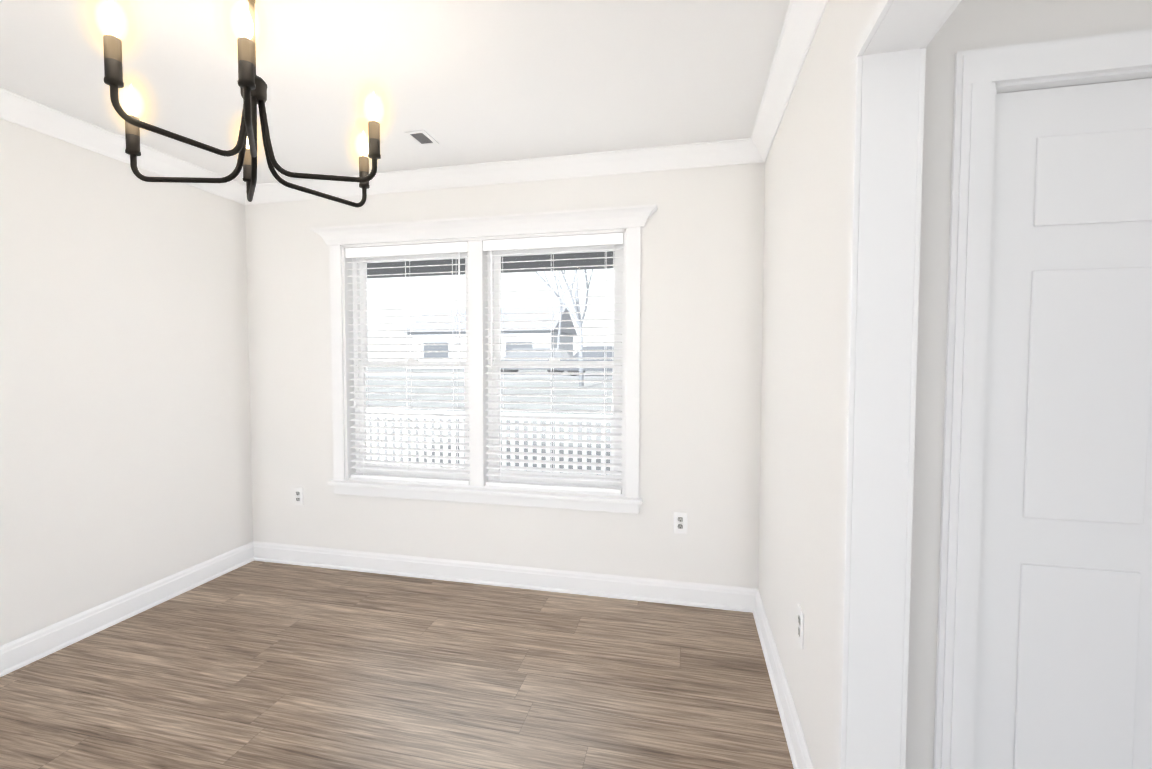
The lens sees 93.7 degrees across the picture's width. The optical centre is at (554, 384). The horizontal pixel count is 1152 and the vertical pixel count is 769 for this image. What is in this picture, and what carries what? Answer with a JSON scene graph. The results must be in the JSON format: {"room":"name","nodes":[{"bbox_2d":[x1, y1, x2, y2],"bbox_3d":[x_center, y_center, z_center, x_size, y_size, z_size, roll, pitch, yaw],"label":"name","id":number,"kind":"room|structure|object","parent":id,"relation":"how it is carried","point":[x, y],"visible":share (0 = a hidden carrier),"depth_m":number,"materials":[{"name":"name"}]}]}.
{"room":"empty dining room","nodes":[
{"label":"empty dining room","id":0,"kind":"room"},
{"bbox_2d":[0,118,252,645],"bbox_3d":[-2.634,0.046,1.300,0.114,2.440,5.010,1,3,14],"label":"wall","id":1,"kind":"structure","parent":0,"point":[125,447],"depth_m":2.71,"materials":[{"name":"paint"}]},
{"bbox_2d":[0,87,250,204],"bbox_3d":[-2.534,-1.124,1.251,0.078,0.098,4.660,1,3,14],"label":"crown molding","id":2,"kind":"structure","parent":1,"relation":"attached to","point":[15,108],"depth_m":2.60,"materials":[{"name":"paint"}]},
{"bbox_2d":[0,542,255,676],"bbox_3d":[-2.559,1.206,1.356,0.028,0.118,4.660,1,3,14],"label":"baseboard","id":3,"kind":"structure","parent":1,"relation":"attached to","point":[16,654],"depth_m":2.72,"materials":[{"name":"paint"}]},
{"bbox_2d":[0,0,789,184],"bbox_3d":[0.378,-1.192,0.508,6.688,0.100,5.010,1,3,14],"label":"ceiling","id":4,"kind":"structure","parent":0,"point":[462,82],"depth_m":2.09,"materials":[{"name":"paint"}]},
{"bbox_2d":[102,0,380,207],"bbox_3d":[-0.893,-0.890,1.601,0.764,0.595,0.861,1,3,14],"label":"chandelier","id":5,"kind":"object","parent":4,"relation":"hanging from","point":[252,85],"visible":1,"depth_m":1.56,"materials":[{"name":"black metal"}]},
{"bbox_2d":[404,130,438,145],"bbox_3d":[-0.662,-1.232,2.700,0.105,0.006,0.165,1,3,14],"label":"ceiling vent","id":6,"kind":"object","parent":4,"relation":"in","point":[422,137],"visible":1,"depth_m":2.69,"materials":[{"name":"metal"}]},
{"bbox_2d":[0,561,793,768],"bbox_3d":[0.366,1.338,0.567,6.688,0.080,4.910,1,3,14],"label":"floor","id":7,"kind":"structure","parent":0,"point":[260,665],"depth_m":2.21,"materials":[{"name":"brown wood"}]},
{"bbox_2d":[245,162,764,588],"bbox_3d":[1.103,-0.021,2.884,6.388,2.440,0.150,1,3,14],"label":"wall","id":8,"kind":"structure","parent":0,"point":[702,257],"depth_m":3.01,"materials":[{"name":"paint"}]},
{"bbox_2d":[293,487,302,505],"bbox_3d":[-1.668,0.728,3.514,0.074,0.118,0.010,1,3,14],"label":"electrical outlet","id":9,"kind":"object","parent":8,"relation":"attached to","point":[297,495],"visible":1,"depth_m":3.51,"materials":[{"name":"white plastic"}]},
{"bbox_2d":[309,204,657,513],"bbox_3d":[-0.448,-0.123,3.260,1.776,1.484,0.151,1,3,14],"label":"window frame","id":10,"kind":"structure","parent":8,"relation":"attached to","point":[478,347],"depth_m":3.20,"materials":[{"name":"paint"}]},
{"bbox_2d":[353,252,469,479],"bbox_3d":[-0.882,-0.128,3.408,0.824,1.450,0.060,1,3,14],"label":"window","id":11,"kind":"structure","parent":10,"relation":"attached to","point":[356,279],"depth_m":3.44,"materials":[{"name":"plastic"}]},
{"bbox_2d":[345,242,469,484],"bbox_3d":[-0.902,-0.124,3.327,0.816,1.447,0.072,1,3,14],"label":"window blind","id":12,"kind":"object","parent":11,"relation":"attached to","point":[419,249],"visible":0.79,"depth_m":3.32,"materials":[{"name":"white plastic"}]},
{"bbox_2d":[483,233,623,493],"bbox_3d":[-0.014,-0.114,3.110,0.816,1.447,0.072,1,3,14],"label":"window blind","id":13,"kind":"object","parent":10,"relation":"attached to","point":[613,239],"visible":0.88,"depth_m":3.10,"materials":[{"name":"white plastic"}]},
{"bbox_2d":[487,244,623,487],"bbox_3d":[0.006,-0.118,3.191,0.824,1.450,0.060,1,3,14],"label":"window","id":14,"kind":"structure","parent":10,"relation":"attached to","point":[617,292],"depth_m":3.19,"materials":[{"name":"plastic"}]},
{"bbox_2d":[244,138,747,203],"bbox_3d":[-0.483,-1.203,3.106,3.000,0.098,0.078,1,3,14],"label":"crown molding","id":15,"kind":"structure","parent":8,"relation":"attached to","point":[725,152],"depth_m":3.02,"materials":[{"name":"paint"}]},
{"bbox_2d":[252,541,752,611],"bbox_3d":[-0.458,1.126,3.224,3.158,0.118,0.028,1,3,14],"label":"baseboard","id":16,"kind":"structure","parent":8,"relation":"attached to","point":[581,583],"depth_m":3.17,"materials":[{"name":"paint"}]},
{"bbox_2d":[673,512,686,533],"bbox_3d":[0.685,0.752,2.937,0.074,0.118,0.010,1,3,14],"label":"electrical outlet","id":17,"kind":"object","parent":8,"relation":"attached to","point":[679,522],"visible":1,"depth_m":2.93,"materials":[{"name":"white plastic"}]},
{"bbox_2d":[758,0,879,768],"bbox_3d":[0.555,0.083,0.441,0.114,2.440,4.860,1,3,14],"label":"wall","id":18,"kind":"structure","parent":0,"point":[806,254],"depth_m":1.70,"materials":[{"name":"paint"}]},
{"bbox_2d":[748,589,813,768],"bbox_3d":[0.880,1.174,2.113,0.028,0.118,1.472,1,3,14],"label":"baseboard","id":19,"kind":"structure","parent":18,"relation":"attached to","point":[796,742],"depth_m":2.07,"materials":[{"name":"paint"}]},
{"bbox_2d":[748,0,827,162],"bbox_3d":[0.486,-1.093,0.512,0.078,0.098,4.660,1,3,14],"label":"crown molding","id":20,"kind":"structure","parent":18,"relation":"attached to","point":[801,24],"depth_m":1.97,"materials":[{"name":"paint"}]},
{"bbox_2d":[797,604,803,648],"bbox_3d":[0.815,0.801,1.789,0.010,0.118,0.074,1,3,14],"label":"electrical outlet","id":21,"kind":"object","parent":18,"relation":"attached to","point":[800,628],"visible":1,"depth_m":1.77,"materials":[{"name":"white plastic"}]},
{"bbox_2d":[837,0,961,768],"bbox_3d":[0.575,0.279,0.527,0.138,2.041,1.542,1,3,14],"label":"door frame","id":22,"kind":"structure","parent":18,"relation":"attached to","point":[889,51],"depth_m":1.24,"materials":[{"name":"paint"}]},
{"bbox_2d":[905,0,1151,768],"bbox_3d":[2.369,0.054,1.120,3.086,2.440,0.114,1,3,14],"label":"wall","id":23,"kind":"structure","parent":0,"point":[967,25],"depth_m":1.39,"materials":[{"name":"paint"}]},
{"bbox_2d":[933,29,1151,768],"bbox_3d":[1.502,0.218,1.329,0.996,2.093,0.140,1,3,14],"label":"door frame","id":24,"kind":"structure","parent":23,"relation":"attached to","point":[983,78],"depth_m":1.36,"materials":[{"name":"paint"}]},
{"bbox_2d":[974,78,1151,768],"bbox_3d":[1.492,0.262,1.294,0.808,1.986,0.114,1,3,14],"label":"hall door","id":25,"kind":"structure","parent":23,"relation":"in","point":[1064,669],"depth_m":1.35,"materials":[{"name":"paint"}]},
{"label":"outside","id":26,"kind":"structure","parent":0,"visible":0},
{"bbox_2d":[366,367,612,474],"bbox_3d":[16.610,-2.301,73.511,180.000,2.100,148.490,1,3,14],"label":"ground","id":27,"kind":"structure","parent":26,"point":[502,391],"depth_m":18.02,"materials":[{"name":"white snow"}]},
{"bbox_2d":[402,306,576,368],"bbox_3d":[-5.538,-4.297,50.259,13.700,5.600,9.700,1,3,14],"label":"house","id":28,"kind":"structure","parent":27,"relation":"on","point":[531,317],"depth_m":46.91,"materials":[{"name":"white"}]},
{"bbox_2d":[500,348,569,374],"bbox_3d":[-1.309,-1.393,32.340,4.600,1.545,1.760,1,3,14],"label":"car","id":29,"kind":"object","parent":27,"relation":"on","point":[533,355],"depth_m":31.45,"materials":[{"name":"white metal"}]},
{"bbox_2d":[534,269,592,385],"bbox_3d":[-0.543,-3.865,19.443,4.998,7.997,5.714,1,3,14],"label":"tree","id":30,"kind":"object","parent":27,"relation":"on","point":[578,315],"depth_m":20.89,"materials":[{"name":"grey plant"}]},
{"bbox_2d":[549,271,584,348],"bbox_3d":[1.496,-7.521,38.335,6.725,13.070,6.360,1,3,14],"label":"tree","id":31,"kind":"object","parent":27,"relation":"on","point":[559,330],"depth_m":38.04,"materials":[{"name":"grey plant"}]},
{"bbox_2d":[558,346,613,375],"bbox_3d":[2.660,-1.242,28.796,4.700,1.545,1.760,1,3,14],"label":"car","id":32,"kind":"object","parent":27,"relation":"on","point":[595,354],"depth_m":28.04,"materials":[{"name":"white metal"}]},
{"bbox_3d":[0.427,1.344,4.448,10.500,0.120,2.450,1,3,14],"label":"porch deck","id":33,"kind":"object","parent":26,"visible":0},
{"bbox_2d":[366,409,612,474],"bbox_3d":[0.700,0.022,5.505,10.500,2.430,0.180,1,3,14],"label":"porch railing","id":34,"kind":"object","parent":33,"relation":"on","point":[512,420],"depth_m":5.89,"materials":[{"name":"white wood"}]},
{"bbox_2d":[367,251,612,277],"bbox_3d":[0.463,-1.310,4.481,10.500,0.320,2.750,1,3,14],"label":"porch roof","id":35,"kind":"structure","parent":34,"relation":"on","point":[541,264],"depth_m":5.66,"materials":[{"name":"grey"}]}
]}

